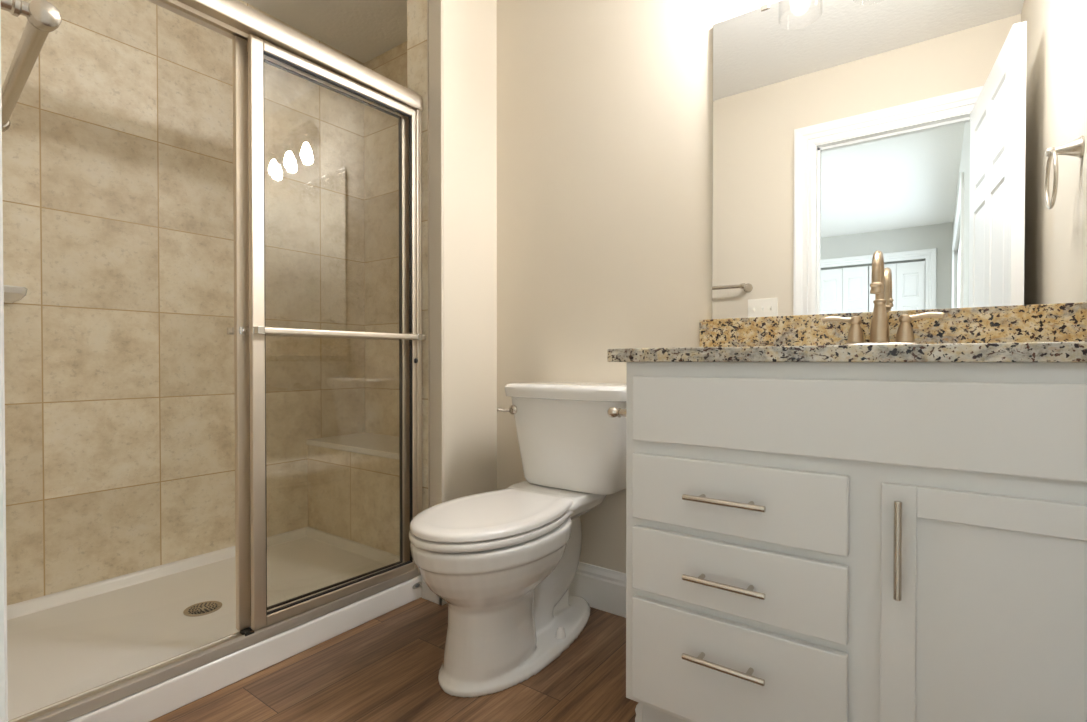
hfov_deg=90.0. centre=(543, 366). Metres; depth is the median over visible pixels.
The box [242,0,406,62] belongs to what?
ceiling
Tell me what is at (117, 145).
wall
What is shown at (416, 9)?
tile
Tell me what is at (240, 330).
shower door
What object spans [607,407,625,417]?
toilet paper holder
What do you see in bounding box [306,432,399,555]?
shower bench
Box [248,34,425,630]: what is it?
shower door
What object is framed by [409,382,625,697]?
toilet
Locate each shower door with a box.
[227,36,409,630]
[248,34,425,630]
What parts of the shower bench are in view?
seat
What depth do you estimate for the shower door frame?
1.54 m
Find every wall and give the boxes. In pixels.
[1,0,364,604]
[364,41,406,436]
[429,0,496,506]
[497,0,779,572]
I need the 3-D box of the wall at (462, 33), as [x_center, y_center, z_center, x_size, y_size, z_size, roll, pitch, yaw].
[-0.290,-0.364,2.202,0.173,2.432,0.496,0,1,36]
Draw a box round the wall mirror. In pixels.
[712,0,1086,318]
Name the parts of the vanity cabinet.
moulding, handle, handle, handle, drawer, drawer, drawer, handle, door, door panel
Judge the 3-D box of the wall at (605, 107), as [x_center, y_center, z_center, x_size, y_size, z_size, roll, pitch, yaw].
[0.593,-0.359,1.691,1.858,2.432,0.100,0,1,36]
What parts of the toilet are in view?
seat, lid, flush lever, bowl, tank lid, tank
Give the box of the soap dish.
[3,285,26,303]
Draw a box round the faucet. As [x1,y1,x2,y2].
[821,250,944,344]
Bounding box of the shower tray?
[7,527,421,721]
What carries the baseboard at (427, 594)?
attached to the wall at (462, 33)
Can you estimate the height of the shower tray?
0.082 m
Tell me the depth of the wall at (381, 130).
2.77 m
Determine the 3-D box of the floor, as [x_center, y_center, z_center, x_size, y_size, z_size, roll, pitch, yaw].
[0.053,0.894,1.058,1.973,0.060,1.820,0,1,36]
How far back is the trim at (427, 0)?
1.99 m
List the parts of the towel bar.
post, post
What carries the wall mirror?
attached to the wall at (605, 107)
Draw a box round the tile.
[407,0,427,510]
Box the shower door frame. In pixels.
[8,0,422,721]
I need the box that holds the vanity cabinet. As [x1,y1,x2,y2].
[626,362,1086,721]
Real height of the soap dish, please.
0.050 m
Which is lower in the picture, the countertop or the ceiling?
the countertop
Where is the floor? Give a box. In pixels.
[150,597,638,721]
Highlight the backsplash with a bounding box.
[699,302,1086,346]
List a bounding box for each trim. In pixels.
[0,7,7,721]
[427,0,429,507]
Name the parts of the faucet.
lever handle, spout, deck plate, lever handle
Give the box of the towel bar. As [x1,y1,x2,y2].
[0,0,61,131]
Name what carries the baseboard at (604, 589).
attached to the wall at (605, 107)
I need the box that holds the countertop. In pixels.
[607,302,1086,361]
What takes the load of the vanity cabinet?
on the floor
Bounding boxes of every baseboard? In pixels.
[422,578,446,604]
[569,562,625,617]
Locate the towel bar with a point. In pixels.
(43, 17)
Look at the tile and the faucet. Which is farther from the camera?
the tile
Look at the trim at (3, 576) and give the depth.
0.39 m

